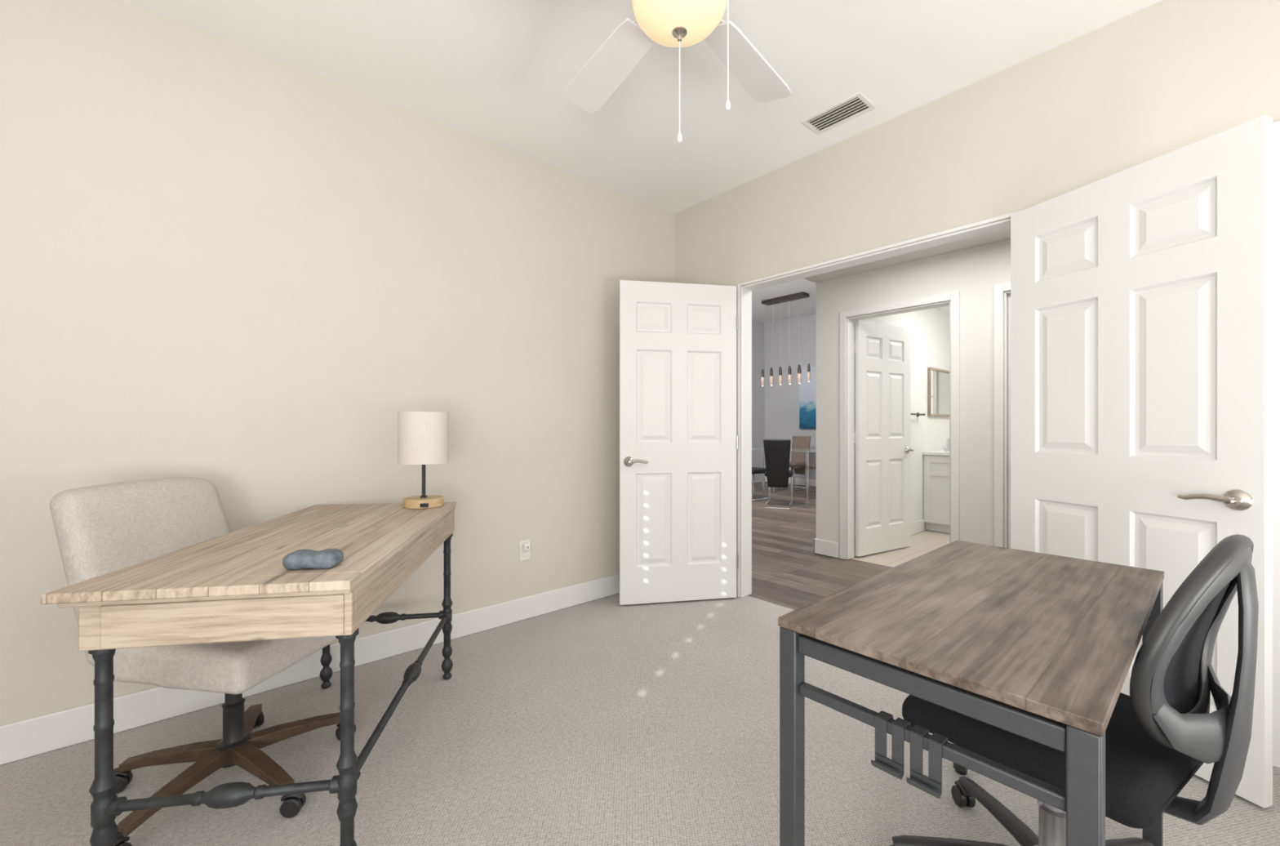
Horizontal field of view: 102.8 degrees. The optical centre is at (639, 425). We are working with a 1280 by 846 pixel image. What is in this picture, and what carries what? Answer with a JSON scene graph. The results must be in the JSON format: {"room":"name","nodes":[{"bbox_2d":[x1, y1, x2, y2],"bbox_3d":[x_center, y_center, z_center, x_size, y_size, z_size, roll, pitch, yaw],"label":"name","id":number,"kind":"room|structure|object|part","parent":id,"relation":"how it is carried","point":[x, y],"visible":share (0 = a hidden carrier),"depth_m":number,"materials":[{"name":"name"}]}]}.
{"room":"home office","nodes":[
{"label":"home office","id":0,"kind":"room"},
{"bbox_2d":[0,0,675,725],"bbox_3d":[-1.441,-0.470,2.394,4.430,3.200,0.120,0,0,-41],"label":"wall","id":1,"kind":"structure","parent":0,"point":[233,266],"depth_m":2.19,"materials":[{"name":"paint"}]},
{"bbox_2d":[0,573,619,764],"bbox_3d":[-1.351,1.065,2.383,4.310,0.130,0.015,0,0,-41],"label":"baseboard","id":2,"kind":"structure","parent":1,"relation":"attached to","point":[36,735],"depth_m":2.20,"materials":[{"name":"paint"}]},
{"bbox_2d":[519,539,530,560],"bbox_3d":[-0.661,0.730,2.973,0.072,0.116,0.038,0,0,-41],"label":"wall outlet","id":3,"kind":"object","parent":1,"relation":"attached to","point":[524,545],"visible":1,"depth_m":2.97,"materials":[{"name":"white plastic"}]},
{"bbox_2d":[522,551,528,556],"bbox_3d":[-0.669,0.751,2.982,0.034,0.026,0.003,0,0,-41],"label":"socket","id":4,"kind":"object","parent":3,"relation":"attached to","point":[525,553],"depth_m":2.98,"materials":[{"name":"white plastic"}]},
{"bbox_2d":[0,481,1279,845],"bbox_3d":[1.232,1.160,4.206,10.600,0.060,7.900,0,0,-41],"label":"floor","id":5,"kind":"structure","parent":0,"point":[601,722],"depth_m":1.76,"materials":[{"name":"carpet"}]},
{"bbox_2d":[49,477,355,845],"bbox_3d":[-1.333,0.656,1.605,0.735,0.947,0.638,0,0,9],"label":"office chair","id":6,"kind":"object","parent":5,"relation":"on","point":[101,529],"visible":0.52,"depth_m":1.53,"materials":[{"name":"beige fabric"}]},
{"bbox_3d":[-1.577,0.443,1.673,0.231,0.520,0.464,0,0,9],"label":"backrest","id":7,"kind":"part","parent":6,"relation":"part of","materials":[{"name":"beige fabric"}]},
{"bbox_3d":[-1.465,1.038,1.606,0.280,0.059,0.046,0,0,-8],"label":"leg","id":8,"kind":"part","parent":6,"relation":"part of","materials":[{"name":"brown wood"}]},
{"bbox_3d":[-1.324,1.038,1.462,0.048,0.059,0.281,0,0,9],"label":"leg","id":9,"kind":"part","parent":6,"relation":"part of","materials":[{"name":"brown wood"}]},
{"bbox_3d":[-1.277,0.666,1.627,0.500,0.127,0.465,0,0,9],"label":"seat","id":10,"kind":"part","parent":6,"relation":"part of","materials":[{"name":"beige fabric"}]},
{"bbox_3d":[-1.372,1.038,1.782,0.046,0.059,0.280,0,0,-26],"label":"leg","id":11,"kind":"part","parent":6,"relation":"part of","materials":[{"name":"brown wood"}]},
{"bbox_3d":[-1.147,1.038,1.551,0.280,0.059,0.046,0,0,28],"label":"leg","id":12,"kind":"part","parent":6,"relation":"part of","materials":[{"name":"brown wood"}]},
{"bbox_3d":[-1.175,1.038,1.749,0.280,0.059,0.046,0,0,-44],"label":"leg","id":13,"kind":"part","parent":6,"relation":"part of","materials":[{"name":"brown wood"}]},
{"bbox_2d":[40,502,456,845],"bbox_3d":[-1.044,0.740,1.703,0.597,0.780,1.210,0,0,-9],"label":"writing desk","id":14,"kind":"object","parent":5,"relation":"on","point":[234,586],"visible":0.98,"depth_m":1.18,"materials":[{"name":"brown wood"}]},
{"bbox_3d":[-1.184,0.807,1.129,0.050,0.645,0.049,0,0,-9],"label":"leg","id":15,"kind":"part","parent":14,"relation":"part of","materials":[{"name":"metal"}]},
{"bbox_3d":[-0.920,0.434,1.137,0.484,0.093,0.007,0,0,-9],"label":"panel","id":16,"kind":"part","parent":14,"relation":"part of","materials":[{"name":"brown wood"}]},
{"bbox_3d":[-1.036,0.378,1.707,0.573,0.012,1.192,0,0,-9],"label":"molding","id":17,"kind":"part","parent":14,"relation":"part of","materials":[{"name":"brown wood"}]},
{"bbox_2d":[282,548,343,569],"bbox_3d":[-0.808,0.331,1.264,0.124,0.040,0.077,0,0,-6],"label":"stone","id":18,"kind":"object","parent":14,"relation":"on","point":[326,558],"visible":1,"depth_m":1.24,"materials":[{"name":"grey stone"}]},
{"bbox_3d":[-1.355,0.807,2.205,0.050,0.645,0.049,0,0,-9],"label":"leg","id":19,"kind":"part","parent":14,"relation":"part of","materials":[{"name":"metal"}]},
{"bbox_3d":[-0.692,0.807,1.207,0.050,0.645,0.049,0,0,-9],"label":"leg","id":20,"kind":"part","parent":14,"relation":"part of","materials":[{"name":"metal"}]},
{"bbox_2d":[397,411,448,509],"bbox_3d":[-0.938,0.146,2.215,0.204,0.408,0.204,0,0,0],"label":"table lamp","id":21,"kind":"object","parent":14,"relation":"on","point":[423,437],"visible":1,"depth_m":2.13,"materials":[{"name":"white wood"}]},
{"bbox_3d":[-0.938,0.052,2.215,0.204,0.220,0.204,0,0,0],"label":"lamp shade","id":22,"kind":"part","parent":21,"relation":"part of","materials":[{"name":"fabric"}]},
{"bbox_3d":[-0.862,0.807,2.283,0.050,0.645,0.049,0,0,-9],"label":"leg","id":23,"kind":"part","parent":14,"relation":"part of","materials":[{"name":"metal"}]},
{"bbox_2d":[751,466,768,501],"bbox_3d":[1.685,0.660,7.814,0.548,0.940,0.370,0,0,-36],"label":"dining chair","id":24,"kind":"object","parent":5,"relation":"on","point":[754,469],"visible":0.17,"depth_m":7.72,"materials":[{"name":"black leather"}]},
{"bbox_3d":[1.621,0.913,7.965,0.473,0.433,0.026,0,0,-36],"label":"leg","id":25,"kind":"part","parent":24,"relation":"part of","materials":[{"name":"silver metal"}]},
{"bbox_3d":[1.734,0.690,7.850,0.400,0.070,0.370,0,0,-36],"label":"seat","id":26,"kind":"part","parent":24,"relation":"part of","materials":[{"name":"black leather"}]},
{"bbox_2d":[763,439,793,506],"bbox_3d":[1.983,0.660,7.300,0.370,0.940,0.548,0,0,21],"label":"dining chair","id":27,"kind":"object","parent":5,"relation":"on","point":[777,451],"visible":1,"depth_m":7.10,"materials":[{"name":"black leather"}]},
{"bbox_3d":[1.847,0.913,7.391,0.026,0.433,0.473,0,0,21],"label":"leg","id":28,"kind":"part","parent":27,"relation":"part of","materials":[{"name":"silver metal"}]},
{"bbox_3d":[1.916,0.530,7.123,0.370,0.680,0.170,0,0,21],"label":"backrest","id":29,"kind":"part","parent":27,"relation":"part of","materials":[{"name":"black leather"}]},
{"bbox_3d":[2.005,0.690,7.357,0.370,0.070,0.400,0,0,21],"label":"seat","id":30,"kind":"part","parent":27,"relation":"part of","materials":[{"name":"black leather"}]},
{"bbox_3d":[2.146,0.913,7.278,0.026,0.433,0.473,0,0,21],"label":"leg","id":31,"kind":"part","parent":27,"relation":"part of","materials":[{"name":"silver metal"}]},
{"bbox_2d":[751,446,816,499],"bbox_3d":[2.399,0.754,8.222,0.850,0.752,1.700,0,0,-41],"label":"dining table","id":32,"kind":"object","parent":5,"relation":"on","point":[806,451],"visible":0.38,"depth_m":8.04,"materials":[{"name":"silver glass"}]},
{"bbox_3d":[2.041,0.760,8.441,0.050,0.740,0.049,0,0,-41],"label":"leg","id":33,"kind":"part","parent":32,"relation":"part of","materials":[{"name":"silver metal"}]},
{"bbox_3d":[2.569,0.760,7.839,0.050,0.740,0.049,0,0,-41],"label":"leg","id":34,"kind":"part","parent":32,"relation":"part of","materials":[{"name":"silver metal"}]},
{"bbox_3d":[2.794,0.760,8.037,0.050,0.740,0.049,0,0,-41],"label":"leg","id":35,"kind":"part","parent":32,"relation":"part of","materials":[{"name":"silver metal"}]},
{"bbox_2d":[777,435,811,490],"bbox_3d":[2.736,0.660,9.076,0.548,0.940,0.370,0,0,-41],"label":"dining chair","id":36,"kind":"object","parent":5,"relation":"on","point":[797,463],"visible":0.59,"depth_m":9.14,"materials":[{"name":"beige leather"}]},
{"bbox_3d":[2.690,0.690,9.036,0.400,0.070,0.370,0,0,-41],"label":"seat","id":37,"kind":"part","parent":36,"relation":"part of","materials":[{"name":"beige leather"}]},
{"bbox_3d":[2.813,0.913,8.931,0.473,0.433,0.026,0,0,-41],"label":"leg","id":38,"kind":"part","parent":36,"relation":"part of","materials":[{"name":"silver metal"}]},
{"bbox_3d":[2.878,0.530,9.201,0.170,0.680,0.370,0,0,-41],"label":"backrest","id":39,"kind":"part","parent":36,"relation":"part of","materials":[{"name":"beige leather"}]},
{"bbox_2d":[808,463,815,492],"bbox_3d":[3.111,0.660,8.648,0.548,0.940,0.370,0,0,-41],"label":"dining chair","id":40,"kind":"object","parent":5,"relation":"on","point":[811,465],"visible":0.06,"depth_m":8.55,"materials":[{"name":"beige leather"}]},
{"bbox_3d":[3.066,0.690,8.607,0.400,0.070,0.370,0,0,-41],"label":"seat","id":41,"kind":"part","parent":40,"relation":"part of","materials":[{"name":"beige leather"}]},
{"bbox_2d":[922,449,949,533],"bbox_3d":[3.680,0.705,5.665,1.235,0.850,0.572,0,0,-41],"label":"bathroom vanity","id":42,"kind":"object","parent":5,"relation":"on","point":[935,463],"visible":0.33,"depth_m":5.40,"materials":[{"name":"white paint"}]},
{"bbox_2d":[922,449,949,455],"bbox_3d":[3.676,0.297,5.670,1.235,0.034,0.560,0,0,-41],"label":"countertop","id":43,"kind":"structure","parent":42,"relation":"on","point":[940,452],"depth_m":5.41,"materials":[{"name":"white stone"}]},
{"bbox_2d":[942,437,949,451],"bbox_3d":[3.387,0.192,5.616,0.185,0.174,0.185,0,0,3],"label":"faucet","id":44,"kind":"object","parent":43,"relation":"on","point":[947,447],"visible":0.56,"depth_m":5.60,"materials":[{"name":"silver metal"}]},
{"bbox_3d":[3.419,0.192,5.581,0.060,0.174,0.156,0,0,-41],"label":"spout","id":45,"kind":"part","parent":44,"relation":"part of","materials":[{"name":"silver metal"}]},
{"bbox_2d":[777,540,1164,845],"bbox_3d":[0.820,0.755,1.173,1.031,0.750,0.482,0,0,-41],"label":"computer desk","id":46,"kind":"object","parent":5,"relation":"on","point":[1040,647],"visible":0.98,"depth_m":0.95,"materials":[{"name":"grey wood"}]},
{"bbox_3d":[0.302,0.758,1.012,0.036,0.719,0.036,0,0,-41],"label":"leg","id":47,"kind":"part","parent":46,"relation":"part of","materials":[{"name":"grey metal"}]},
{"bbox_2d":[871,710,910,779],"bbox_3d":[0.425,0.541,0.866,0.043,0.082,0.047,0,0,-41],"label":"hook","id":48,"kind":"object","parent":46,"relation":"attached to","point":[895,766],"visible":0.98,"depth_m":0.86,"materials":[{"name":"grey metal"}]},
{"bbox_2d":[906,724,947,799],"bbox_3d":[0.462,0.541,0.823,0.043,0.082,0.047,0,0,-41],"label":"hook","id":49,"kind":"object","parent":46,"relation":"attached to","point":[931,784],"visible":1,"depth_m":0.82,"materials":[{"name":"grey metal"}]},
{"bbox_3d":[0.450,0.425,0.849,0.028,0.034,0.406,0,0,-41],"label":"rail","id":50,"kind":"part","parent":46,"relation":"part of","materials":[{"name":"grey metal"}]},
{"bbox_3d":[0.450,0.514,0.849,0.020,0.020,0.406,0,0,-41],"label":"rail","id":51,"kind":"part","parent":46,"relation":"part of","materials":[{"name":"grey metal"}]},
{"bbox_3d":[1.047,0.758,1.665,0.036,0.719,0.036,0,0,-41],"label":"leg","id":52,"kind":"part","parent":46,"relation":"part of","materials":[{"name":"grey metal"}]},
{"bbox_3d":[0.593,0.758,0.680,0.036,0.719,0.036,0,0,-41],"label":"leg","id":53,"kind":"part","parent":46,"relation":"part of","materials":[{"name":"grey metal"}]},
{"bbox_3d":[1.338,0.758,1.333,0.036,0.719,0.036,0,0,-41],"label":"leg","id":54,"kind":"part","parent":46,"relation":"part of","materials":[{"name":"grey metal"}]},
{"bbox_2d":[890,533,1258,845],"bbox_3d":[0.975,0.667,1.165,0.698,0.926,0.683,0,0,-31],"label":"office chair","id":55,"kind":"object","parent":5,"relation":"on","point":[1158,735],"visible":0.86,"depth_m":0.95,"materials":[{"name":"black plastic"}]},
{"bbox_3d":[0.788,1.035,1.240,0.319,0.066,0.050,0,0,19],"label":"leg","id":56,"kind":"part","parent":55,"relation":"part of","materials":[{"name":"black plastic"}]},
{"bbox_3d":[0.960,1.035,1.362,0.050,0.066,0.319,0,0,1],"label":"leg","id":57,"kind":"part","parent":55,"relation":"part of","materials":[{"name":"black plastic"}]},
{"bbox_3d":[0.951,0.694,1.193,0.470,0.099,0.455,0,0,-31],"label":"seat","id":58,"kind":"part","parent":55,"relation":"part of","materials":[{"name":"black fabric"}]},
{"bbox_3d":[1.128,1.035,1.236,0.319,0.066,0.050,0,0,-17],"label":"leg","id":59,"kind":"part","parent":55,"relation":"part of","materials":[{"name":"black plastic"}]},
{"bbox_3d":[1.081,0.409,0.980,0.429,0.411,0.110,0,0,-31],"label":"frame","id":60,"kind":"part","parent":55,"relation":"part of","materials":[{"name":"black plastic"}]},
{"bbox_2d":[124,0,1161,213],"bbox_3d":[0.058,-1.630,0.776,4.310,0.100,4.290,0,0,-41],"label":"ceiling","id":61,"kind":"structure","parent":0,"point":[497,72],"depth_m":2.23,"materials":[{"name":"paint"}]},
{"bbox_2d":[562,0,791,142],"bbox_3d":[0.115,-1.205,1.535,1.304,0.750,1.297,0,0,-41],"label":"ceiling fan","id":62,"kind":"object","parent":61,"relation":"hanging from","point":[679,24],"visible":1,"depth_m":1.74,"materials":[{"name":"white metal"}]},
{"bbox_3d":[-0.123,-1.295,1.866,0.154,0.037,0.475,0,0,-33],"label":"blade","id":63,"kind":"part","parent":62,"relation":"part of","materials":[{"name":"white wood"}]},
{"bbox_3d":[0.117,-0.994,1.500,0.004,0.268,0.003,0,0,-41],"label":"pull chain","id":64,"kind":"part","parent":62,"relation":"part of","materials":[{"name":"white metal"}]},
{"bbox_3d":[0.117,-0.847,1.500,0.016,0.033,0.016,0,0,-41],"label":"pull knob","id":65,"kind":"part","parent":62,"relation":"part of","materials":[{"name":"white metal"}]},
{"bbox_3d":[0.117,-1.204,1.500,0.280,0.097,0.280,0,0,-41],"label":"lamp shade","id":66,"kind":"part","parent":62,"relation":"part of","materials":[{"name":"beige glass"}]},
{"bbox_3d":[0.259,-1.107,1.500,0.004,0.305,0.003,0,0,-41],"label":"pull chain","id":67,"kind":"part","parent":62,"relation":"part of","materials":[{"name":"white metal"}]},
{"bbox_3d":[0.259,-0.942,1.500,0.016,0.033,0.016,0,0,-41],"label":"pull knob","id":68,"kind":"part","parent":62,"relation":"part of","materials":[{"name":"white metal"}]},
{"bbox_3d":[0.390,-1.295,1.841,0.154,0.037,0.475,0,0,39],"label":"blade","id":69,"kind":"part","parent":62,"relation":"part of","materials":[{"name":"white wood"}]},
{"bbox_2d":[800,91,875,134],"bbox_3d":[1.002,-1.574,2.588,0.176,0.012,0.310,0,0,-41],"label":"ceiling vent","id":70,"kind":"object","parent":61,"relation":"in","point":[856,104],"visible":1,"depth_m":2.58,"materials":[{"name":"white metal"}]},
{"bbox_2d":[751,320,764,483],"bbox_3d":[0.271,-0.470,8.404,5.850,3.200,0.120,0,0,-41],"label":"wall","id":71,"kind":"structure","parent":0,"point":[757,327],"depth_m":10.14,"materials":[{"name":"paint"}]},
{"bbox_2d":[751,278,816,322],"bbox_3d":[2.853,-2.120,5.627,6.290,0.100,7.900,0,0,-41],"label":"ceiling","id":72,"kind":"structure","parent":0,"point":[788,308],"depth_m":8.60,"materials":[{"name":"paint"}]},
{"bbox_2d":[760,364,764,386],"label":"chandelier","id":73,"kind":"object","parent":72,"relation":"hanging from","point":[762,372],"depth_m":8.48,"materials":[{"name":"white glass"}]},
{"bbox_3d":[2.042,-0.740,8.500,0.056,0.139,0.055,0,0,-41],"label":"lamp shade","id":74,"kind":"part","parent":73,"relation":"part of","materials":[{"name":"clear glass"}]},
{"bbox_2d":[769,367,773,386],"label":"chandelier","id":75,"kind":"object","parent":72,"relation":"hanging from","point":[771,371],"depth_m":8.35,"materials":[{"name":"white glass"}]},
{"bbox_3d":[2.156,-0.740,8.371,0.056,0.139,0.055,0,0,-41],"label":"lamp shade","id":76,"kind":"part","parent":75,"relation":"part of","materials":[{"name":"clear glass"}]},
{"bbox_2d":[778,366,782,385],"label":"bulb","id":77,"kind":"object","parent":72,"relation":"hanging from","point":[780,370],"depth_m":8.22,"materials":[{"name":"white glass"}]},
{"bbox_3d":[2.269,-0.740,8.241,0.056,0.139,0.055,0,0,-41],"label":"lamp shade","id":78,"kind":"part","parent":77,"relation":"part of","materials":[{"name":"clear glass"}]},
{"bbox_2d":[761,291,809,311],"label":"chandelier","id":79,"kind":"object","parent":72,"relation":"hanging from","point":[780,300],"depth_m":8.18,"materials":[{"name":"brown metal"}]},
{"bbox_3d":[2.341,-2.045,8.251,0.200,0.050,0.760,0,0,-41],"label":"ceiling plate","id":80,"kind":"part","parent":79,"relation":"part of","materials":[{"name":"brown metal"}]},
{"bbox_2d":[787,365,791,384],"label":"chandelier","id":81,"kind":"object","parent":72,"relation":"hanging from","point":[789,371],"depth_m":8.10,"materials":[{"name":"white glass"}]},
{"bbox_3d":[2.383,-0.740,8.112,0.056,0.139,0.055,0,0,-41],"label":"lamp shade","id":82,"kind":"part","parent":81,"relation":"part of","materials":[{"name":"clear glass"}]},
{"bbox_2d":[797,356,801,383],"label":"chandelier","id":83,"kind":"object","parent":72,"relation":"hanging from","point":[799,375],"depth_m":7.97,"materials":[{"name":"white glass"}]},
{"bbox_3d":[2.496,-0.740,7.983,0.056,0.139,0.055,0,0,-41],"label":"lamp shade","id":84,"kind":"part","parent":83,"relation":"part of","materials":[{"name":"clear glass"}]},
{"bbox_2d":[806,358,810,382],"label":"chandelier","id":85,"kind":"object","parent":72,"relation":"hanging from","point":[808,374],"depth_m":7.98,"materials":[{"name":"white glass"}]},
{"bbox_3d":[2.643,-0.769,7.997,0.056,0.139,0.055,0,0,-41],"label":"lamp shade","id":86,"kind":"part","parent":85,"relation":"part of","materials":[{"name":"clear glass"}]},
{"bbox_2d":[764,313,816,479],"bbox_3d":[3.705,-0.470,9.015,0.120,3.200,3.930,0,0,-41],"label":"wall","id":87,"kind":"structure","parent":0,"point":[781,402],"depth_m":9.91,"materials":[{"name":"paint"}]},
{"bbox_2d":[764,475,815,486],"bbox_3d":[3.722,1.065,8.894,0.015,0.130,3.695,0,0,-41],"label":"baseboard","id":88,"kind":"structure","parent":87,"relation":"attached to","point":[797,481],"depth_m":9.65,"materials":[{"name":"paint"}]},
{"bbox_2d":[799,366,816,428],"bbox_3d":[3.389,-0.515,9.250,0.035,1.150,1.100,0,0,-41],"label":"painting","id":89,"kind":"object","parent":87,"relation":"attached to","point":[807,390],"visible":0.21,"depth_m":9.52,"materials":[{"name":"paint"}]},
{"bbox_2d":[854,307,949,539],"bbox_3d":[3.384,-0.470,5.954,4.400,3.200,0.250,0,0,-41],"label":"wall","id":90,"kind":"structure","parent":0,"point":[930,327],"depth_m":5.44,"materials":[{"name":"paint"}]},
{"bbox_2d":[854,320,914,556],"bbox_3d":[2.176,0.108,4.562,0.770,2.020,0.156,0,0,-31],"label":"door","id":91,"kind":"structure","parent":90,"relation":"in","point":[882,351],"depth_m":4.53,"materials":[{"name":"white paint"}]},
{"bbox_3d":[2.449,0.225,4.671,0.148,0.064,0.060,0,0,-31],"label":"handle","id":92,"kind":"part","parent":91,"relation":"part of","materials":[{"name":"silver metal"}]},
{"bbox_2d":[854,518,924,555],"bbox_3d":[2.434,1.065,4.944,1.620,0.130,0.015,0,0,-41],"label":"baseboard","id":93,"kind":"structure","parent":90,"relation":"attached to","point":[917,526],"depth_m":5.33,"materials":[{"name":"paint"}]},
{"bbox_2d":[910,412,925,416],"bbox_3d":[2.747,-0.115,5.179,0.600,0.043,0.072,0,0,-41],"label":"towel bar","id":94,"kind":"object","parent":90,"relation":"attached to","point":[917,414],"visible":0.5,"depth_m":5.27,"materials":[{"name":"brown metal"}]},
{"bbox_2d":[928,367,949,416],"bbox_3d":[3.537,-0.370,5.901,1.040,0.530,0.030,0,0,-41],"label":"wall mirror","id":95,"kind":"object","parent":90,"relation":"attached to","point":[938,379],"visible":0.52,"depth_m":5.75,"materials":[{"name":"clear glass"}]},
{"bbox_2d":[804,228,1010,283],"bbox_3d":[2.366,-1.300,2.587,1.330,0.080,3.970,0,0,-41],"label":"ceiling","id":96,"kind":"structure","parent":0,"point":[1004,234],"depth_m":3.78,"materials":[{"name":"paint"}]},
{"bbox_2d":[816,238,1010,558],"bbox_3d":[2.911,-0.470,3.065,0.120,3.200,3.970,0,0,-41],"label":"wall","id":97,"kind":"structure","parent":0,"point":[972,272],"depth_m":3.68,"materials":[{"name":"paint"}]},
{"bbox_2d":[813,538,838,557],"bbox_3d":[1.616,1.065,4.440,0.015,0.130,0.225,0,0,-41],"label":"baseboard","id":98,"kind":"structure","parent":97,"relation":"attached to","point":[827,548],"depth_m":4.43,"materials":[{"name":"paint"}]},
{"bbox_2d":[840,291,959,559],"bbox_3d":[2.048,0.083,4.050,0.152,2.095,0.900,0,0,-41],"label":"trim","id":99,"kind":"structure","parent":97,"relation":"attached to","point":[846,324],"depth_m":4.28,"materials":[{"name":"paint"}]},
{"bbox_2d":[993,281,1010,547],"bbox_3d":[2.776,0.083,3.219,0.152,2.095,0.890,0,0,-41],"label":"trim","id":100,"kind":"structure","parent":97,"relation":"attached to","point":[998,289],"depth_m":3.48,"materials":[{"name":"paint"}]},
{"bbox_2d":[1008,293,1010,548],"bbox_3d":[2.780,0.108,3.216,0.156,2.020,0.760,0,0,-41],"label":"door","id":101,"kind":"structure","parent":97,"relation":"in","point":[1009,295],"depth_m":3.48,"materials":[{"name":"white paint"}]},
{"bbox_2d":[934,305,949,314],"bbox_3d":[3.585,-1.340,4.686,3.030,0.060,1.920,0,0,-41],"label":"ceiling","id":102,"kind":"structure","parent":0,"point":[945,308],"depth_m":5.75,"materials":[{"name":"paint"}]},
{"bbox_2d":[675,0,1279,597],"bbox_3d":[0.569,-0.470,3.545,0.110,3.200,8.020,0,0,-41],"label":"wall","id":103,"kind":"structure","parent":0,"point":[1162,77],"depth_m":2.25,"materials":[{"name":"paint"}]},
{"bbox_2d":[619,280,737,604],"bbox_3d":[0.253,0.105,3.270,0.775,2.025,0.156,0,0,-11],"label":"door","id":104,"kind":"structure","parent":103,"relation":"in","point":[678,438],"depth_m":3.25,"materials":[{"name":"white paint"}]},
{"bbox_3d":[-0.024,0.225,3.169,0.148,0.064,0.060,0,0,-11],"label":"handle","id":105,"kind":"part","parent":104,"relation":"part of","materials":[{"name":"silver metal"}]},
{"bbox_2d":[737,210,1020,597],"bbox_3d":[1.197,0.099,2.829,0.130,2.063,1.541,0,0,-41],"label":"trim","id":106,"kind":"structure","parent":103,"relation":"attached to","point":[744,292],"depth_m":3.35,"materials":[{"name":"paint"}]},
{"bbox_2d":[1010,115,1272,808],"bbox_3d":[1.728,0.105,1.856,0.162,2.025,0.752,0,0,-18],"label":"door","id":107,"kind":"structure","parent":103,"relation":"in","point":[1141,295],"depth_m":1.74,"materials":[{"name":"white paint"}]},
{"bbox_3d":[1.766,0.225,1.574,0.060,0.064,0.148,0,0,-18],"label":"handle","id":108,"kind":"part","parent":107,"relation":"part of","materials":[{"name":"silver metal"}]},
{"bbox_2d":[1272,120,1279,768],"bbox_3d":[2.425,0.062,1.332,0.018,2.135,0.995,0,0,-41],"label":"trim","id":109,"kind":"structure","parent":103,"relation":"attached to","point":[1276,125],"depth_m":1.69,"materials":[{"name":"paint"}]}
]}

